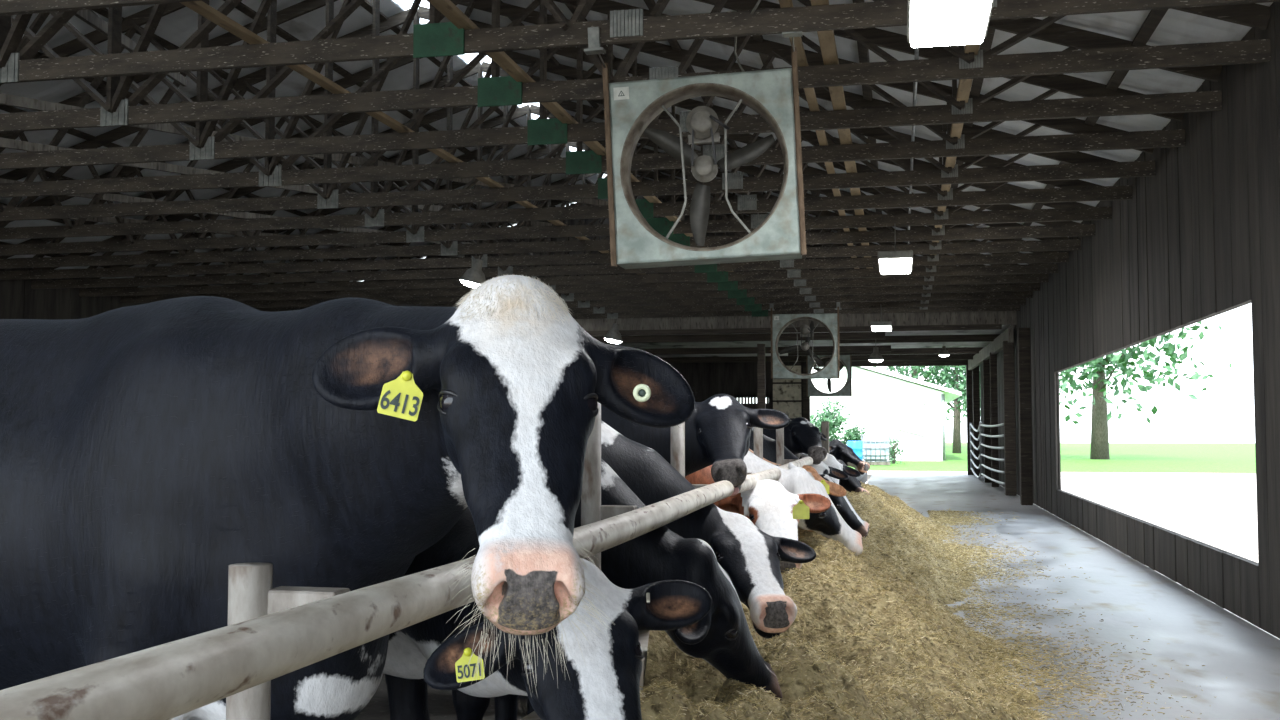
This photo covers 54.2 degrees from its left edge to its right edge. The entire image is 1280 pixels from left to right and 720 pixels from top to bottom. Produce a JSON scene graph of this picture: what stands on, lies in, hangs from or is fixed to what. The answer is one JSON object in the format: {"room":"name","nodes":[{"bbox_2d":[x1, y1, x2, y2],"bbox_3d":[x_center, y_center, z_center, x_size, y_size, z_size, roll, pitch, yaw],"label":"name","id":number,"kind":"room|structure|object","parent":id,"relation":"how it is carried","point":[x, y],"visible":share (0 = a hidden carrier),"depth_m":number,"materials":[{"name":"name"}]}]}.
{"room":"farm building","nodes":[
{"label":"farm building","id":0,"kind":"room"},
{"bbox_2d":[0,268,145,319],"bbox_3d":[-10.484,0.448,20.517,0.070,4.100,42.300,-1,-3,12],"label":"wall","id":1,"kind":"structure","parent":0,"point":[18,300],"depth_m":21.61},
{"bbox_2d":[0,0,202,15],"bbox_3d":[-4.628,-3.489,7.480,16.823,3.069,0.212,-1,-3,12],"label":"roof truss","id":2,"kind":"object","parent":1,"relation":"on","point":[7,7],"visible":1,"depth_m":7.10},
{"bbox_2d":[427,0,733,271],"bbox_3d":[0.080,-1.798,13.587,0.100,0.040,24.400,-1,-3,12],"label":"brace","id":3,"kind":"object","parent":2,"relation":"attached to","point":[447,8],"visible":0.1,"depth_m":8.85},
{"bbox_2d":[810,0,872,267],"bbox_3d":[2.253,-1.823,13.136,0.100,0.040,24.400,-1,-3,12],"label":"brace","id":4,"kind":"object","parent":2,"relation":"attached to","point":[827,42],"visible":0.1,"depth_m":9.45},
{"bbox_2d":[907,0,993,47],"bbox_3d":[1.470,-1.867,5.916,0.400,0.410,1.240,-1,-3,12],"label":"ceiling light","id":5,"kind":"object","parent":2,"relation":"hanging from","point":[930,23],"visible":1,"depth_m":6.11,"materials":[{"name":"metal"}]},
{"bbox_2d":[930,44,979,254],"bbox_3d":[3.174,-1.834,12.945,0.090,0.040,24.400,-1,-3,12],"label":"brace","id":6,"kind":"object","parent":2,"relation":"attached to","point":[964,86],"visible":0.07,"depth_m":9.64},
{"bbox_2d":[0,61,1080,279],"bbox_3d":[-2.354,-2.877,18.409,16.823,3.069,0.212,-1,-3,12],"label":"roof truss","id":7,"kind":"object","parent":1,"relation":"on","point":[943,247],"visible":0.3,"depth_m":18.40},
{"bbox_2d":[0,137,551,225],"bbox_3d":[-4.293,-2.229,16.362,0.040,0.990,14.622,-2,-4,28],"label":"diagonal brace","id":8,"kind":"object","parent":7,"relation":"attached to","point":[4,142],"visible":0.33,"depth_m":14.30,"materials":[{"name":"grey wood"}]},
{"bbox_2d":[179,1,644,273],"bbox_3d":[-1.350,-1.782,13.883,0.090,0.040,24.400,-1,-3,12],"label":"brace","id":9,"kind":"object","parent":7,"relation":"on","point":[199,7],"visible":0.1,"depth_m":9.03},
{"bbox_2d":[0,51,1094,268],"bbox_3d":[-2.611,-2.946,17.177,16.823,3.069,0.212,-1,-3,12],"label":"roof truss","id":10,"kind":"object","parent":1,"relation":"on","point":[945,233],"visible":0.43,"depth_m":16.96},
{"bbox_2d":[459,255,485,287],"bbox_3d":[-2.274,-1.199,17.030,0.384,0.460,0.397,-1,-3,19],"label":"lamp","id":11,"kind":"object","parent":10,"relation":"hanging from","point":[473,276],"visible":0.89,"depth_m":16.91,"materials":[{"name":"metal"}]},
{"bbox_2d":[31,101,1068,288],"bbox_3d":[-2.107,-2.811,19.602,16.823,3.069,0.212,-1,-3,12],"label":"roof truss","id":12,"kind":"object","parent":1,"relation":"on","point":[1052,257],"visible":0.52,"depth_m":19.44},
{"bbox_2d":[79,104,1057,296],"bbox_3d":[-1.850,-2.741,20.833,16.823,3.069,0.212,-1,-3,12],"label":"roof truss","id":13,"kind":"object","parent":1,"relation":"on","point":[793,274],"visible":0.53,"depth_m":20.55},
{"bbox_2d":[779,0,858,268],"bbox_3d":[2.057,-1.821,13.177,0.070,0.040,24.400,-1,-3,12],"label":"brace","id":14,"kind":"object","parent":13,"relation":"on","point":[810,94],"visible":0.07,"depth_m":9.60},
{"bbox_2d":[120,141,1048,303],"bbox_3d":[-1.602,-2.675,22.026,16.823,3.069,0.212,-1,-3,12],"label":"roof truss","id":15,"kind":"object","parent":1,"relation":"on","point":[1004,278],"visible":0.49,"depth_m":21.68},
{"bbox_2d":[0,0,1185,197],"bbox_3d":[-3.619,-3.218,12.329,16.823,3.069,0.212,-1,-3,12],"label":"roof truss","id":16,"kind":"object","parent":1,"relation":"on","point":[579,161],"visible":0.79,"depth_m":11.54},
{"bbox_2d":[0,0,1221,169],"bbox_3d":[-3.867,-3.285,11.136,16.823,3.069,0.212,-1,-3,12],"label":"roof truss","id":17,"kind":"object","parent":1,"relation":"on","point":[541,131],"visible":0.71,"depth_m":10.33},
{"bbox_2d":[592,332,884,342],"bbox_3d":[-1.422,-0.468,29.373,14.100,0.160,0.140,-1,-3,12],"label":"ceiling beam","id":18,"kind":"structure","parent":1,"relation":"attached to","point":[842,335],"depth_m":28.55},
{"bbox_2d":[640,345,890,354],"bbox_3d":[-0.559,-0.210,33.271,14.200,0.160,0.140,-1,-3,12],"label":"ceiling beam","id":19,"kind":"structure","parent":1,"relation":"attached to","point":[882,348],"depth_m":32.53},
{"bbox_2d":[586,324,1001,335],"bbox_3d":[-0.608,-0.592,27.441,16.480,0.110,0.040,-1,-3,12],"label":"trim","id":20,"kind":"structure","parent":1,"relation":"attached to","point":[974,326],"depth_m":26.63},
{"bbox_2d":[0,0,597,286],"bbox_3d":[-8.060,-3.252,13.571,8.780,2.870,31.300,-1,-3,12],"label":"ceiling","id":21,"kind":"structure","parent":0,"point":[176,27],"depth_m":17.71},
{"bbox_2d":[0,178,532,254],"bbox_3d":[-5.555,-2.078,18.150,0.040,0.990,15.479,-2,-4,26],"label":"diagonal brace","id":22,"kind":"object","parent":21,"relation":"hanging from","point":[107,196],"visible":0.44,"depth_m":17.46,"materials":[{"name":"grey wood"}]},
{"bbox_2d":[393,0,606,177],"bbox_3d":[-3.557,-4.769,12.668,0.600,0.001,31.200,-1,-3,12],"label":"skylight","id":23,"kind":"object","parent":21,"relation":"attached to","point":[405,4],"depth_m":18.29,"materials":[{"name":"white"}]},
{"bbox_2d":[354,473,866,719],"bbox_3d":[-3.869,2.483,19.130,13.400,0.280,42.500,-1,-3,12],"label":"floor","id":24,"kind":"structure","parent":0,"point":[440,702],"depth_m":5.75,"materials":[{"name":"concrete"}]},
{"bbox_2d":[0,274,700,719],"bbox_3d":[-1.279,0.644,2.781,3.061,1.592,0.887,-2,-4,26],"label":"cow","id":25,"kind":"object","parent":24,"relation":"on","point":[148,451],"visible":0.99,"depth_m":2.47},
{"bbox_2d":[383,507,711,719],"bbox_3d":[-1.003,0.723,3.501,3.041,1.510,0.845,-2,-4,37],"label":"cow","id":26,"kind":"object","parent":24,"relation":"on","point":[605,686],"visible":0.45,"depth_m":2.63},
{"bbox_2d":[452,459,781,719],"bbox_3d":[-0.910,0.768,4.253,2.716,1.505,0.754,-1,-3,18],"label":"cow","id":27,"kind":"object","parent":24,"relation":"on","point":[723,638],"visible":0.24,"depth_m":3.88},
{"bbox_2d":[518,394,789,714],"bbox_3d":[-0.762,0.874,5.833,2.868,1.471,0.717,-1,-3,13],"label":"cow","id":28,"kind":"object","parent":24,"relation":"on","point":[718,433],"visible":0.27,"depth_m":5.70},
{"bbox_2d":[527,420,815,714],"bbox_3d":[-0.700,0.831,5.019,2.728,1.469,0.716,-1,-3,16],"label":"cow","id":29,"kind":"object","parent":24,"relation":"on","point":[751,557],"visible":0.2,"depth_m":4.81},
{"bbox_2d":[685,464,830,574],"bbox_3d":[-0.401,0.911,6.471,2.772,1.468,0.830,-1,-3,20],"label":"cow","id":30,"kind":"object","parent":24,"relation":"on","point":[776,511],"visible":0.18,"depth_m":6.13},
{"bbox_2d":[757,344,765,408],"bbox_3d":[2.610,1.211,26.804,0.160,3.120,0.160,-1,-3,12],"label":"timber post","id":31,"kind":"object","parent":24,"relation":"on","point":[761,359],"visible":0.36,"depth_m":26.78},
{"bbox_2d":[763,417,826,464],"bbox_3d":[0.185,1.145,10.642,2.803,1.468,0.731,0,-3,8],"label":"cow","id":32,"kind":"object","parent":24,"relation":"on","point":[800,435],"visible":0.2,"depth_m":10.54},
{"bbox_2d":[749,449,846,530],"bbox_3d":[0.096,1.057,9.084,2.738,1.465,0.830,-1,-3,12],"label":"cow","id":33,"kind":"object","parent":24,"relation":"on","point":[832,488],"visible":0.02,"depth_m":9.12},
{"bbox_2d":[743,450,862,556],"bbox_3d":[-0.047,0.982,7.724,2.791,1.467,0.731,-1,-3,12],"label":"cow","id":34,"kind":"object","parent":24,"relation":"on","point":[829,523],"visible":0.19,"depth_m":7.55},
{"bbox_2d":[749,427,868,536],"bbox_3d":[0.410,1.106,9.944,2.846,1.468,0.806,0,-3,4],"label":"cow","id":35,"kind":"object","parent":24,"relation":"on","point":[843,505],"visible":0.11,"depth_m":9.91},
{"bbox_2d":[799,452,848,479],"bbox_3d":[0.518,1.189,11.432,2.752,1.467,0.786,-1,-3,18],"label":"cow","id":36,"kind":"object","parent":24,"relation":"on","point":[822,468],"visible":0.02,"depth_m":11.06},
{"bbox_2d":[804,453,860,483],"bbox_3d":[0.685,1.234,12.229,2.903,1.467,0.749,-1,-3,12],"label":"cow","id":37,"kind":"object","parent":24,"relation":"on","point":[831,461],"visible":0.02,"depth_m":12.19},
{"bbox_2d":[829,439,869,474],"bbox_3d":[1.104,1.373,14.721,3.163,1.467,0.772,0,-3,6],"label":"cow","id":38,"kind":"object","parent":24,"relation":"on","point":[840,451],"visible":0.19,"depth_m":14.58},
{"bbox_2d":[837,460,868,494],"bbox_3d":[1.036,1.322,13.807,2.941,1.468,0.715,-1,-3,10],"label":"cow","id":39,"kind":"object","parent":24,"relation":"on","point":[852,484],"visible":0.09,"depth_m":13.37},
{"bbox_2d":[368,196,875,280],"bbox_3d":[-0.388,-2.349,27.806,16.804,3.100,0.050,-1,-3,12],"label":"wall","id":40,"kind":"structure","parent":0,"point":[572,221],"depth_m":27.99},
{"bbox_2d":[606,325,1010,356],"bbox_3d":[0.826,-0.431,33.609,16.780,0.080,12.200,-1,-3,12],"label":"ceiling","id":41,"kind":"structure","parent":0,"point":[1004,327],"depth_m":33.24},
{"bbox_2d":[806,355,851,396],"bbox_3d":[5.495,0.347,36.328,1.380,1.431,0.379,-1,-3,10],"label":"ventilation fan","id":42,"kind":"object","parent":41,"relation":"hanging from","point":[846,390],"visible":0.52,"depth_m":36.19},
{"bbox_2d":[839,334,999,343],"bbox_3d":[6.620,-0.499,29.544,3.780,0.160,0.140,-1,-3,12],"label":"ceiling beam","id":43,"kind":"structure","parent":41,"relation":"attached to","point":[975,337],"depth_m":29.43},
{"bbox_2d":[669,361,979,474],"bbox_3d":[2.053,1.606,39.414,16.780,3.900,0.070,-1,-3,12],"label":"wall","id":44,"kind":"structure","parent":0,"point":[738,380],"depth_m":39.27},
{"bbox_2d":[773,366,801,420],"bbox_3d":[4.567,1.276,38.801,0.880,2.190,0.060,-1,-3,12],"label":"wall panel","id":45,"kind":"object","parent":44,"relation":"attached to","point":[780,391],"visible":0.56,"depth_m":38.77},
{"bbox_2d":[803,360,972,474],"bbox_3d":[7.559,1.677,38.182,5.100,3.620,0.190,-1,-3,12],"label":"trim","id":46,"kind":"structure","parent":44,"relation":"attached to","point":[806,400],"depth_m":37.94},
{"bbox_2d":[426,0,1272,264],"bbox_3d":[0.957,-3.360,11.702,8.760,2.864,31.300,-1,-3,12],"label":"ceiling","id":47,"kind":"structure","parent":0,"point":[1176,26],"depth_m":12.19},
{"bbox_2d":[867,474,1279,719],"bbox_3d":[4.424,2.427,17.408,3.220,0.200,42.500,-1,-3,12],"label":"floor","id":48,"kind":"structure","parent":0,"point":[1182,626],"depth_m":8.78,"materials":[{"name":"concrete"}]},
{"bbox_2d":[520,630,649,719],"bbox_3d":[0.471,1.430,6.676,0.188,0.621,16.600,-1,-3,12],"label":"curb","id":49,"kind":"object","parent":48,"relation":"on","point":[643,634],"visible":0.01,"depth_m":4.21,"materials":[{"name":"concrete"}]},
{"bbox_2d":[226,563,350,719],"bbox_3d":[-0.499,0.828,1.735,0.160,1.080,0.080,-1,-3,12],"label":"post","id":50,"kind":"object","parent":49,"relation":"attached to","point":[251,594],"visible":0.64,"depth_m":1.74,"materials":[{"name":"metal"}]},
{"bbox_2d":[0,453,828,719],"bbox_3d":[0.429,0.579,5.683,0.082,0.086,14.350,-1,-3,12],"label":"rail","id":51,"kind":"object","parent":50,"relation":"attached to","point":[167,681],"visible":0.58,"depth_m":1.43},
{"bbox_2d":[581,402,636,569],"bbox_3d":[-0.094,0.782,3.689,0.160,1.390,0.080,-1,-3,12],"label":"post","id":52,"kind":"object","parent":49,"relation":"attached to","point":[592,511],"visible":0.42,"depth_m":3.69,"materials":[{"name":"metal"}]},
{"bbox_2d":[671,422,708,488],"bbox_3d":[0.207,0.888,5.134,0.160,1.340,0.080,-1,-3,12],"label":"post","id":53,"kind":"object","parent":49,"relation":"attached to","point":[677,434],"visible":0.05,"depth_m":5.14,"materials":[{"name":"metal"}]},
{"bbox_2d":[754,427,778,465],"bbox_3d":[0.817,1.053,8.067,0.160,1.340,0.080,-1,-3,12],"label":"post","id":54,"kind":"object","parent":49,"relation":"attached to","point":[758,432],"visible":0.09,"depth_m":8.07,"materials":[{"name":"wood"}]},
{"bbox_2d":[776,428,796,464],"bbox_3d":[1.122,1.135,9.534,0.160,1.340,0.080,-1,-3,12],"label":"post","id":55,"kind":"object","parent":49,"relation":"attached to","point":[780,459],"visible":0.34,"depth_m":9.54,"materials":[{"name":"wood"}]},
{"bbox_2d":[821,421,828,452],"bbox_3d":[1.889,1.323,13.077,0.340,1.360,0.100,-1,-3,12],"label":"timber post","id":56,"kind":"object","parent":48,"relation":"on","point":[824,424],"visible":0.21,"depth_m":13.07,"materials":[{"name":"grey wood"}]},
{"bbox_2d":[640,484,1051,719],"bbox_3d":[1.829,1.476,8.794,1.662,0.786,21.100,-1,-3,12],"label":"pile","id":57,"kind":"object","parent":48,"relation":"on","point":[798,691],"visible":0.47,"depth_m":5.23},
{"bbox_2d":[640,481,1226,719],"bbox_3d":[2.912,1.646,11.636,2.672,0.820,18.965,-1,-3,12],"label":"strands","id":58,"kind":"object","parent":57,"relation":"on","point":[955,550],"visible":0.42,"depth_m":7.00},
{"bbox_2d":[972,367,979,475],"bbox_3d":[9.941,1.816,36.907,0.200,3.200,0.200,-1,-3,12],"label":"wall post","id":59,"kind":"object","parent":48,"relation":"on","point":[976,371],"visible":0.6,"depth_m":36.83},
{"bbox_2d":[970,422,981,477],"bbox_3d":[9.253,2.478,34.353,0.141,1.548,4.067,-1,-3,12],"label":"gate","id":60,"kind":"object","parent":48,"relation":"on","point":[972,463],"visible":0.87,"depth_m":35.47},
{"bbox_2d":[983,358,991,482],"bbox_3d":[8.985,1.556,32.261,0.220,3.200,0.220,-1,-3,12],"label":"wall post","id":61,"kind":"object","parent":48,"relation":"on","point":[986,363],"visible":0.52,"depth_m":32.17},
{"bbox_2d":[968,328,1013,369],"bbox_3d":[8.804,-0.173,31.782,0.100,0.300,12.301,-1,-3,11],"label":"beam","id":62,"kind":"structure","parent":61,"relation":"on","point":[995,346],"depth_m":29.68,"materials":[{"name":"grey wood"}]},
{"bbox_2d":[788,347,983,355],"bbox_3d":[6.732,-0.229,34.006,5.380,0.160,0.140,-1,-3,12],"label":"ceiling beam","id":63,"kind":"structure","parent":62,"relation":"attached to","point":[965,350],"depth_m":33.79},
{"bbox_2d":[989,352,998,486],"bbox_3d":[8.437,1.417,29.774,0.160,3.200,0.160,-1,-3,12],"label":"wall post","id":64,"kind":"object","parent":48,"relation":"on","point":[993,357],"visible":0.76,"depth_m":29.70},
{"bbox_2d":[980,423,1004,484],"bbox_3d":[8.219,2.140,29.115,0.081,1.378,6.168,-1,-3,11],"label":"gate","id":65,"kind":"object","parent":64,"relation":"attached to","point":[982,455],"visible":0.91,"depth_m":30.00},
{"bbox_2d":[1002,341,1016,495],"bbox_3d":[7.673,1.203,25.956,0.220,3.200,0.220,-1,-3,12],"label":"wall post","id":66,"kind":"object","parent":48,"relation":"on","point":[1008,348],"visible":0.88,"depth_m":25.85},
{"bbox_2d":[1017,328,1032,504],"bbox_3d":[6.972,1.017,22.634,0.200,3.200,0.200,-1,-3,12],"label":"wall post","id":67,"kind":"object","parent":48,"relation":"on","point":[1023,334],"visible":1,"depth_m":22.54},
{"bbox_2d":[980,2,1279,638],"bbox_3d":[6.014,0.256,17.096,0.070,4.100,42.300,-1,-3,12],"label":"wall","id":68,"kind":"structure","parent":0,"point":[1196,240],"depth_m":10.56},
{"bbox_2d":[0,6,1111,255],"bbox_3d":[-2.859,-3.013,15.985,16.823,3.069,0.212,-1,-3,12],"label":"roof truss","id":69,"kind":"object","parent":68,"relation":"on","point":[416,233],"visible":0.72,"depth_m":15.74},
{"bbox_2d":[500,0,682,198],"bbox_3d":[-2.017,-4.245,12.677,0.098,0.066,29.900,-1,-3,12],"label":"roof purlin","id":70,"kind":"structure","parent":69,"relation":"attached to","point":[552,59],"depth_m":16.89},
{"bbox_2d":[878,224,912,273],"bbox_3d":[3.061,-1.334,14.987,0.400,0.460,1.240,-1,-3,12],"label":"ceiling light","id":71,"kind":"object","parent":69,"relation":"hanging from","point":[889,262],"visible":1,"depth_m":14.50,"materials":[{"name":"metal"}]},
{"bbox_2d":[0,0,1131,239],"bbox_3d":[-3.115,-3.082,14.753,16.823,3.069,0.212,-1,-3,12],"label":"roof truss","id":72,"kind":"object","parent":68,"relation":"on","point":[376,216],"visible":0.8,"depth_m":14.35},
{"bbox_2d":[3,206,464,256],"bbox_3d":[-6.764,-2.100,20.449,0.040,0.990,13.469,-2,-4,27],"label":"diagonal brace","id":73,"kind":"object","parent":72,"relation":"attached to","point":[113,220],"visible":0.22,"depth_m":20.44,"materials":[{"name":"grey wood"}]},
{"bbox_2d":[0,0,1155,220],"bbox_3d":[-3.363,-3.149,13.560,16.823,3.069,0.212,-1,-3,12],"label":"roof truss","id":74,"kind":"object","parent":68,"relation":"on","point":[329,197],"visible":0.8,"depth_m":12.96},
{"bbox_2d":[0,93,683,219],"bbox_3d":[-2.879,-2.338,15.307,0.040,0.990,14.268,-2,-4,30],"label":"diagonal brace","id":75,"kind":"object","parent":74,"relation":"attached to","point":[5,99],"visible":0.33,"depth_m":12.37,"materials":[{"name":"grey wood"}]},
{"bbox_2d":[75,9,186,86],"bbox_3d":[-4.387,-2.720,10.271,0.040,0.989,6.438,1,-3,-9],"label":"diagonal brace","id":76,"kind":"object","parent":75,"relation":"on","point":[86,15],"visible":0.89,"depth_m":10.21,"materials":[{"name":"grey wood"}]},
{"bbox_2d":[185,142,1039,307],"bbox_3d":[-1.346,-2.606,23.258,16.823,3.069,0.212,-1,-3,12],"label":"roof truss","id":77,"kind":"object","parent":68,"relation":"on","point":[1001,287],"visible":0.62,"depth_m":22.66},
{"bbox_2d":[32,52,464,241],"bbox_3d":[-7.010,-3.511,13.674,0.098,0.066,29.900,-1,-3,12],"label":"roof purlin","id":78,"kind":"structure","parent":77,"relation":"attached to","point":[103,83],"depth_m":16.23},
{"bbox_2d":[223,0,555,206],"bbox_3d":[-4.954,-4.211,13.286,0.098,0.066,29.900,-1,-3,12],"label":"roof purlin","id":79,"kind":"structure","parent":77,"relation":"attached to","point":[243,8],"depth_m":17.13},
{"bbox_2d":[360,0,593,183],"bbox_3d":[-3.926,-4.560,13.091,0.098,0.066,29.900,-1,-3,12],"label":"roof purlin","id":80,"kind":"structure","parent":77,"relation":"attached to","point":[366,5],"depth_m":17.96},
{"bbox_2d":[644,0,763,193],"bbox_3d":[0.039,-3.593,12.213,0.098,0.066,29.900,-1,-3,12],"label":"roof purlin","id":81,"kind":"structure","parent":77,"relation":"attached to","point":[650,4],"depth_m":14.00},
{"bbox_2d":[907,47,918,243],"bbox_3d":[2.730,-1.850,12.578,0.028,0.028,22.500,-1,-3,12],"label":"conduit pipe","id":82,"kind":"object","parent":77,"relation":"on","point":[916,57],"visible":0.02,"depth_m":9.80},
{"bbox_2d":[941,28,994,241],"bbox_3d":[3.123,-2.616,11.516,0.098,0.066,29.900,-1,-3,12],"label":"roof purlin","id":83,"kind":"structure","parent":77,"relation":"attached to","point":[986,45],"depth_m":11.62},
{"bbox_2d":[231,170,1032,311],"bbox_3d":[-1.098,-2.539,24.451,16.823,3.069,0.212,-1,-3,12],"label":"roof truss","id":84,"kind":"object","parent":68,"relation":"on","point":[1011,294],"visible":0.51,"depth_m":23.70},
{"bbox_2d":[0,104,421,258],"bbox_3d":[-8.038,-3.162,13.868,0.098,0.066,29.900,-1,-3,12],"label":"roof purlin","id":85,"kind":"structure","parent":84,"relation":"attached to","point":[10,109],"depth_m":16.82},
{"bbox_2d":[91,8,508,225],"bbox_3d":[-5.982,-3.861,13.480,0.098,0.066,29.900,-1,-3,12],"label":"roof purlin","id":86,"kind":"structure","parent":84,"relation":"attached to","point":[164,43],"depth_m":16.06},
{"bbox_2d":[752,35,829,231],"bbox_3d":[1.067,-3.267,11.980,0.098,0.066,29.900,-1,-3,12],"label":"roof purlin","id":87,"kind":"structure","parent":84,"relation":"attached to","point":[760,38],"depth_m":13.15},
{"bbox_2d":[852,0,882,244],"bbox_3d":[2.095,-2.942,11.748,0.098,0.066,29.900,-1,-3,12],"label":"diagonal brace","id":88,"kind":"structure","parent":84,"relation":"attached to","point":[863,52],"depth_m":12.22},
{"bbox_2d":[1014,9,1167,240],"bbox_3d":[4.152,-2.290,11.284,0.098,0.066,29.900,-1,-3,12],"label":"roof purlin","id":89,"kind":"structure","parent":84,"relation":"attached to","point":[1154,17],"depth_m":9.39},
{"bbox_2d":[0,0,1270,132],"bbox_3d":[-4.124,-3.354,9.904,16.823,3.069,0.212,-1,-3,12],"label":"roof truss","id":90,"kind":"object","parent":68,"relation":"on","point":[495,90],"visible":0.8,"depth_m":9.07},
{"bbox_2d":[0,0,1279,83],"bbox_3d":[-4.376,-3.421,8.692,16.823,3.069,0.212,-1,-3,12],"label":"roof truss","id":91,"kind":"object","parent":68,"relation":"on","point":[435,38],"visible":0.88,"depth_m":7.87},
{"bbox_2d":[38,170,363,270],"bbox_3d":[-9.066,-2.812,14.063,0.098,0.066,29.900,-1,-3,12],"label":"roof purlin","id":92,"kind":"structure","parent":91,"relation":"attached to","point":[48,174],"depth_m":18.11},
{"bbox_2d":[584,27,806,268],"bbox_3d":[0.377,-1.350,7.947,1.342,1.482,0.775,0,-3,9],"label":"ventilation fan","id":93,"kind":"object","parent":91,"relation":"hanging from","point":[630,107],"visible":1,"depth_m":8.01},
{"bbox_2d":[281,172,1025,313],"bbox_3d":[-0.842,-2.470,25.682,16.823,3.069,0.212,-1,-3,12],"label":"roof truss","id":94,"kind":"object","parent":68,"relation":"on","point":[1017,301],"visible":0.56,"depth_m":24.89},
{"bbox_2d":[768,302,840,378],"bbox_3d":[3.273,-0.379,24.761,1.430,1.514,0.379,-1,-3,10],"label":"ventilation fan","id":95,"kind":"object","parent":94,"relation":"hanging from","point":[830,321],"visible":1,"depth_m":24.66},
{"bbox_2d":[870,308,891,330],"bbox_3d":[4.689,-0.818,24.286,0.400,0.450,0.940,-1,-3,12],"label":"ceiling light","id":96,"kind":"object","parent":94,"relation":"hanging from","point":[881,325],"visible":1,"depth_m":23.84,"materials":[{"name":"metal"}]},
{"bbox_2d":[332,195,1019,318],"bbox_3d":[-0.594,-2.403,26.875,16.823,3.069,0.212,-1,-3,12],"label":"roof truss","id":97,"kind":"object","parent":68,"relation":"on","point":[666,197],"visible":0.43,"depth_m":26.11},
{"bbox_2d":[604,321,622,343],"bbox_3d":[-0.578,-0.616,26.782,0.420,0.538,0.428,-1,-3,19],"label":"lamp","id":98,"kind":"object","parent":97,"relation":"hanging from","point":[612,336],"visible":0.98,"depth_m":26.65,"materials":[{"name":"metal"}]},
{"bbox_2d":[575,311,1016,330],"bbox_3d":[-0.447,-0.774,27.490,16.780,0.280,0.080,-1,-3,12],"label":"beam","id":99,"kind":"structure","parent":68,"relation":"attached to","point":[988,317],"depth_m":26.69,"materials":[{"name":"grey wood"}]},
{"bbox_2d":[659,354,974,362],"bbox_3d":[1.598,-0.004,37.312,16.780,0.160,0.140,-1,-3,12],"label":"ceiling beam","id":100,"kind":"structure","parent":68,"relation":"attached to","point":[908,356],"depth_m":36.61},
{"label":"outside","id":101,"kind":"structure","parent":0,"visible":0},
{"bbox_2d":[867,471,1255,481],"bbox_3d":[8.388,3.746,40.242,120.000,0.220,3.900,-1,-3,12],"label":"apron","id":102,"kind":"object","parent":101,"point":[869,473],"visible":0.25,"depth_m":38.83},
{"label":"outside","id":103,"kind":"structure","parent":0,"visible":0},
{"bbox_2d":[848,443,1255,472],"bbox_3d":[18.626,6.497,89.463,180.000,0.230,96.800,-1,-3,12],"label":"ground","id":104,"kind":"structure","parent":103,"point":[1075,457],"depth_m":58.15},
{"bbox_2d":[810,397,852,440],"bbox_3d":[7.816,2.912,52.376,2.226,3.054,2.078,-1,-3,12],"label":"leafy shrub","id":105,"kind":"object","parent":104,"relation":"on","point":[827,415],"visible":0.49,"depth_m":52.15,"materials":[{"name":"green plant"}]},
{"bbox_2d":[737,367,961,460],"bbox_3d":[3.222,1.613,64.707,25.314,6.914,15.000,-1,-3,12],"label":"barn","id":106,"kind":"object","parent":104,"relation":"on","point":[912,410],"visible":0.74,"depth_m":55.81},
{"bbox_2d":[838,423,867,444],"bbox_3d":[9.162,3.620,54.004,1.700,1.825,1.552,-1,-3,12],"label":"leafy shrub","id":107,"kind":"object","parent":104,"relation":"on","point":[853,434],"visible":0.45,"depth_m":53.95,"materials":[{"name":"green plant"}]},
{"bbox_2d":[847,441,862,460],"bbox_3d":[8.286,3.586,48.200,0.610,0.930,0.610,-1,-3,12],"label":"drum","id":108,"kind":"object","parent":104,"relation":"on","point":[857,446],"visible":0.48,"depth_m":47.96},
{"bbox_2d":[861,434,890,464],"bbox_3d":[9.249,3.522,49.026,1.115,1.210,1.115,-1,-3,12],"label":"tank","id":109,"kind":"object","parent":104,"relation":"on","point":[876,449],"visible":0.8,"depth_m":48.52,"materials":[{"name":"plastic"}]},
{"bbox_2d":[888,437,906,463],"bbox_3d":[10.258,3.715,50.983,1.235,1.300,1.128,-1,-3,12],"label":"leafy shrub","id":110,"kind":"object","parent":104,"relation":"on","point":[893,449],"visible":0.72,"depth_m":50.77,"materials":[{"name":"green plant"}]},
{"bbox_2d":[875,366,953,381],"bbox_3d":[21.771,-2.231,98.641,15.458,18.494,19.426,-1,-3,12],"label":"leafy tree","id":111,"kind":"object","parent":104,"relation":"on","point":[891,368],"visible":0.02,"depth_m":97.59,"materials":[{"name":"green plant"}]},
{"bbox_2d":[893,366,980,452],"bbox_3d":[18.403,0.157,73.505,7.092,10.915,9.569,-1,-3,12],"label":"leafy tree","id":112,"kind":"object","parent":104,"relation":"on","point":[957,373],"visible":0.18,"depth_m":73.50,"materials":[{"name":"green plant"}]},
{"bbox_2d":[940,364,1086,423],"bbox_3d":[25.805,-1.475,87.961,11.714,15.789,10.303,-1,-3,12],"label":"leafy tree","id":113,"kind":"object","parent":104,"relation":"on","point":[1072,376],"visible":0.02,"depth_m":85.18,"materials":[{"name":"green plant"}]},
{"bbox_2d":[962,321,1231,458],"bbox_3d":[20.955,-2.500,59.526,13.022,14.660,13.619,-2,-4,27],"label":"leafy tree","id":114,"kind":"object","parent":104,"relation":"on","point":[1099,449],"visible":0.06,"depth_m":56.87,"materials":[{"name":"green plant"}]},
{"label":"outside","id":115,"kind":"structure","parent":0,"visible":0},
{"bbox_2d":[1000,477,1279,639],"bbox_3d":[31.484,1.393,-1.870,57.620,0.210,69.300,-1,-3,12],"label":"ground","id":116,"kind":"structure","parent":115,"point":[1221,513],"depth_m":23.68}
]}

